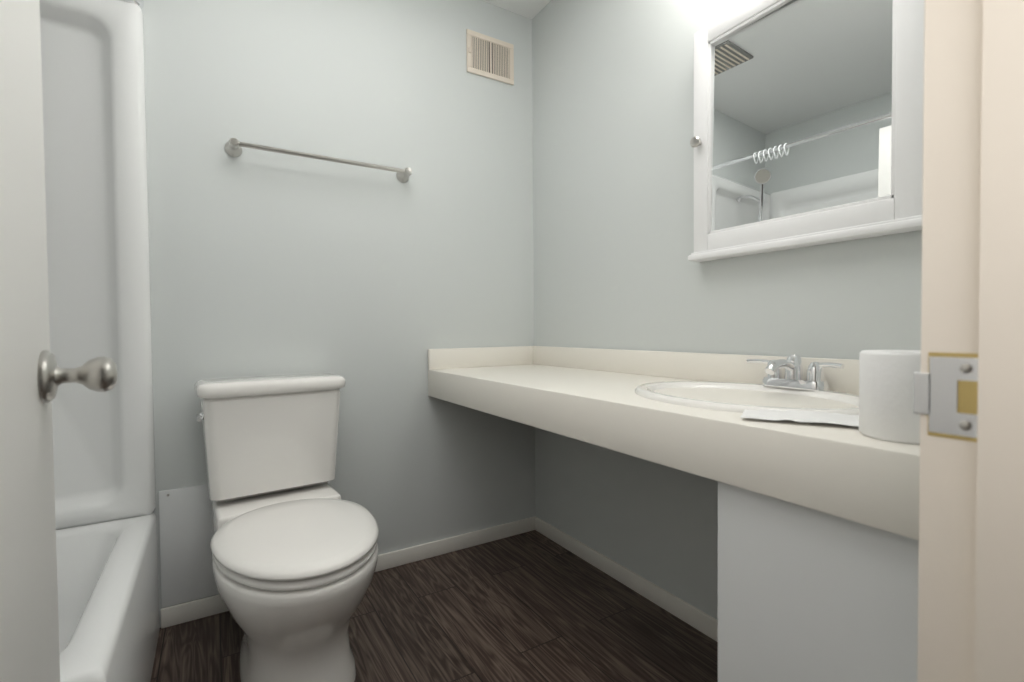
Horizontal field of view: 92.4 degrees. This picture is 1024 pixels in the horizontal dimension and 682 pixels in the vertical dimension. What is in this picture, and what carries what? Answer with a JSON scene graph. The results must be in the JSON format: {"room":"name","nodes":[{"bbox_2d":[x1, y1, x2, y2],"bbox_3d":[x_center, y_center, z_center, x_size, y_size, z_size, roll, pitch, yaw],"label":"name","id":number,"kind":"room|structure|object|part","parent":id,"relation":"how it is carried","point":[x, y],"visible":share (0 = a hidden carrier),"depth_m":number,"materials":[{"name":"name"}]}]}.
{"room":"bathroom","nodes":[
{"label":"bathroom","id":0,"kind":"room"},
{"bbox_2d":[141,0,535,626],"bbox_3d":[-0.875,-0.279,1.780,2.455,2.385,0.120,-1,2,-31],"label":"wall","id":1,"kind":"structure","parent":0,"point":[371,286],"depth_m":1.88,"materials":[{"name":"white paint"}]},
{"bbox_2d":[125,0,143,8],"bbox_3d":[-0.725,-1.026,0.779,0.060,0.082,1.723,-1,2,-31],"label":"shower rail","id":2,"kind":"object","parent":1,"relation":"attached to","point":[140,3],"visible":0.38,"depth_m":1.51,"materials":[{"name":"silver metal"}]},
{"bbox_2d":[159,484,218,607],"bbox_3d":[-1.050,0.666,1.618,0.179,0.375,0.006,-1,2,-31],"label":"access panel","id":3,"kind":"object","parent":1,"relation":"attached to","point":[185,518],"visible":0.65,"depth_m":1.60,"materials":[{"name":"white paint"}]},
{"bbox_2d":[225,138,411,182],"bbox_3d":[-0.671,-0.655,1.781,0.642,0.052,0.078,-1,2,-31],"label":"towel rail","id":4,"kind":"object","parent":1,"relation":"attached to","point":[233,147],"visible":1,"depth_m":1.72,"materials":[{"name":"grey metal"}]},
{"bbox_3d":[-0.923,-0.649,1.628,0.052,0.052,0.078,-1,2,-31],"label":"post","id":5,"kind":"part","parent":4,"relation":"part of","materials":[{"name":"grey metal"}]},
{"bbox_3d":[-0.418,-0.660,1.934,0.052,0.052,0.078,-1,2,-31],"label":"post","id":6,"kind":"part","parent":4,"relation":"part of","materials":[{"name":"grey metal"}]},
{"bbox_2d":[161,516,535,627],"bbox_3d":[-0.505,0.875,1.949,1.452,0.062,0.012,-1,2,-31],"label":"baseboard","id":7,"kind":"structure","parent":1,"relation":"attached to","point":[190,611],"depth_m":2.00,"materials":[{"name":"white paint"}]},
{"bbox_2d":[466,29,513,84],"bbox_3d":[-0.092,-1.248,2.159,0.235,0.180,0.016,-1,2,-31],"label":"air vent","id":8,"kind":"object","parent":1,"relation":"in","point":[490,57],"visible":1,"depth_m":2.16,"materials":[{"name":"beige metal"}]},
{"bbox_2d":[150,530,717,681],"bbox_3d":[-0.028,0.988,0.434,2.455,0.100,3.340,-1,2,-31],"label":"floor","id":9,"kind":"structure","parent":0,"point":[533,606],"depth_m":1.54,"materials":[{"name":"brown wood"}]},
{"bbox_2d":[56,512,159,681],"bbox_3d":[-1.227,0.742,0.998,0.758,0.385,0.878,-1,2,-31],"label":"bathtub","id":10,"kind":"object","parent":9,"relation":"on","point":[108,600],"visible":0.77,"depth_m":1.24,"materials":[{"name":"white ceramic"}]},
{"bbox_2d":[40,0,155,529],"bbox_3d":[-1.237,-0.244,0.975,0.757,1.588,0.879,-1,2,-31],"label":"tub surround","id":11,"kind":"object","parent":10,"relation":"on","point":[95,142],"visible":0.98,"depth_m":1.46,"materials":[{"name":"white plastic"}]},
{"bbox_2d":[194,373,378,681],"bbox_3d":[-0.648,0.522,1.407,0.445,0.796,0.755,-1,2,-31],"label":"toilet","id":12,"kind":"object","parent":9,"relation":"on","point":[294,545],"visible":1,"depth_m":1.33,"materials":[{"name":"white ceramic"}]},
{"bbox_3d":[-0.918,0.225,1.436,0.013,0.014,0.060,-1,2,-31],"label":"lever arm","id":13,"kind":"part","parent":12,"relation":"part of"},
{"bbox_3d":[-0.925,0.224,1.462,0.013,0.026,0.026,-1,2,-31],"label":"lever","id":14,"kind":"part","parent":12,"relation":"part of","materials":[{"name":"silver metal"}]},
{"bbox_3d":[-0.789,0.143,1.617,0.437,0.046,0.240,-1,2,-31],"label":"lid","id":15,"kind":"part","parent":12,"relation":"part of","materials":[{"name":"white ceramic"}]},
{"bbox_3d":[-0.573,0.512,1.320,0.407,0.032,0.529,-1,2,-31],"label":"seat lid","id":16,"kind":"part","parent":12,"relation":"part of","materials":[{"name":"white plastic"}]},
{"bbox_3d":[-0.597,0.738,1.369,0.401,0.365,0.624,-1,2,-31],"label":"bowl","id":17,"kind":"part","parent":12,"relation":"part of","materials":[{"name":"white ceramic"}]},
{"bbox_2d":[428,346,920,681],"bbox_3d":[0.327,0.456,1.445,0.533,0.910,1.721,-1,2,-31],"label":"bathroom vanity","id":18,"kind":"object","parent":9,"relation":"on","point":[811,466],"depth_m":0.82,"materials":[{"name":"white laminate"}]},
{"bbox_3d":[0.651,0.055,1.285,0.023,0.014,0.068,-1,2,-31],"label":"vanity faucet lever","id":19,"kind":"part","parent":18,"relation":"part of","materials":[{"name":"silver metal"}]},
{"bbox_2d":[634,381,890,464],"bbox_3d":[0.533,0.190,1.129,0.410,0.143,0.550,-1,2,-31],"label":"vanity sink","id":20,"kind":"object","parent":18,"relation":"in","point":[809,405],"depth_m":1.08,"materials":[{"name":"white ceramic"}]},
{"bbox_3d":[0.653,0.062,1.189,0.119,0.037,0.022,-1,2,-31],"label":"vanity faucet spout","id":21,"kind":"part","parent":18,"relation":"part of","materials":[{"name":"silver metal"}]},
{"bbox_3d":[0.737,0.057,1.142,0.023,0.014,0.068,-1,2,-31],"label":"vanity faucet lever","id":22,"kind":"part","parent":18,"relation":"part of","materials":[{"name":"silver metal"}]},
{"bbox_2d":[483,0,550,18],"bbox_3d":[-0.049,-1.497,0.376,2.455,0.100,3.340,-1,2,-31],"label":"ceiling","id":23,"kind":"structure","parent":0,"point":[530,9],"depth_m":2.18,"materials":[{"name":"white paint"}]},
{"bbox_2d":[532,0,921,619],"bbox_3d":[0.990,-0.277,0.960,0.120,2.385,3.220,-1,2,-31],"label":"wall","id":24,"kind":"structure","parent":0,"point":[613,153],"depth_m":1.70,"materials":[{"name":"white paint"}]},
{"bbox_2d":[535,517,717,641],"bbox_3d":[0.558,0.875,1.586,0.012,0.062,1.713,-1,2,-31],"label":"baseboard","id":25,"kind":"structure","parent":24,"relation":"attached to","point":[695,617],"depth_m":1.76,"materials":[{"name":"white paint"}]},
{"bbox_2d":[688,0,924,261],"bbox_3d":[0.697,-0.577,1.241,0.076,0.678,0.587,-1,2,-31],"label":"upper cabinet","id":26,"kind":"object","parent":24,"relation":"attached to","point":[808,122],"visible":0.85,"depth_m":1.21,"materials":[{"name":"white"}]},
{"bbox_3d":[0.545,-0.587,1.448,0.032,0.032,0.032,-1,2,-31],"label":"knob","id":27,"kind":"part","parent":26,"relation":"part of","materials":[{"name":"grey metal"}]},
{"bbox_3d":[-0.233,-0.076,0.015,0.020,2.050,0.130,-1,2,-31],"label":"door frame","id":28,"kind":"structure","parent":0,"visible":0},
{"bbox_2d":[0,0,117,681],"bbox_3d":[-0.506,-0.027,0.394,0.201,1.922,0.801,-1,2,-31],"label":"door","id":29,"kind":"structure","parent":28,"relation":"attached to","point":[33,376],"depth_m":0.63,"materials":[{"name":"white paint"}]},
{"bbox_3d":[-0.639,0.051,0.727,0.085,0.076,0.076,-1,2,-31],"label":"knob","id":30,"kind":"part","parent":29,"relation":"part of","materials":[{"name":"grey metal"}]},
{"bbox_3d":[0.736,-0.266,0.604,0.685,2.385,0.115,-1,2,-31],"label":"wall","id":31,"kind":"structure","parent":0,"visible":0},
{"bbox_2d":[913,356,977,437],"bbox_3d":[0.413,0.051,0.454,0.010,0.072,0.066,-1,2,-31],"label":"strike plate","id":32,"kind":"object","parent":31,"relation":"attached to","point":[935,393],"visible":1,"depth_m":0.46,"materials":[{"name":"silver metal"}]},
{"bbox_2d":[959,421,971,430],"bbox_3d":[0.412,0.077,0.447,0.002,0.009,0.009,-1,2,-31],"label":"screw","id":33,"kind":"object","parent":32,"relation":"attached to","point":[965,425],"visible":1,"depth_m":0.45,"materials":[{"name":"grey metal"}]},
{"bbox_2d":[959,364,972,373],"bbox_3d":[0.412,0.025,0.445,0.002,0.009,0.009,-1,2,-31],"label":"screw","id":34,"kind":"object","parent":32,"relation":"attached to","point":[965,368],"visible":1,"depth_m":0.45,"materials":[{"name":"grey metal"}]},
{"bbox_2d":[917,0,982,681],"bbox_3d":[0.437,-0.092,0.422,0.020,2.050,0.130,-1,2,-31],"label":"door frame","id":35,"kind":"structure","parent":31,"relation":"attached to","point":[953,37],"depth_m":0.46,"materials":[{"name":"beige paint"}]},
{"bbox_3d":[0.415,0.051,0.446,0.002,0.080,0.059,-1,2,-31],"label":"door jamb strike mortise","id":36,"kind":"part","parent":35,"relation":"part of","materials":[{"name":"silver metal"}]},
{"bbox_3d":[0.416,0.051,0.444,0.002,0.030,0.020,-1,2,-31],"label":"door jamb strike hole","id":37,"kind":"part","parent":35,"relation":"part of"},
{"bbox_2d":[974,0,1023,681],"bbox_3d":[0.428,-0.081,0.408,0.012,2.030,0.055,-1,2,-31],"label":"door frame","id":38,"kind":"object","parent":31,"relation":"attached to","point":[999,617],"visible":1,"depth_m":0.42,"materials":[{"name":"beige paint"}]}
]}

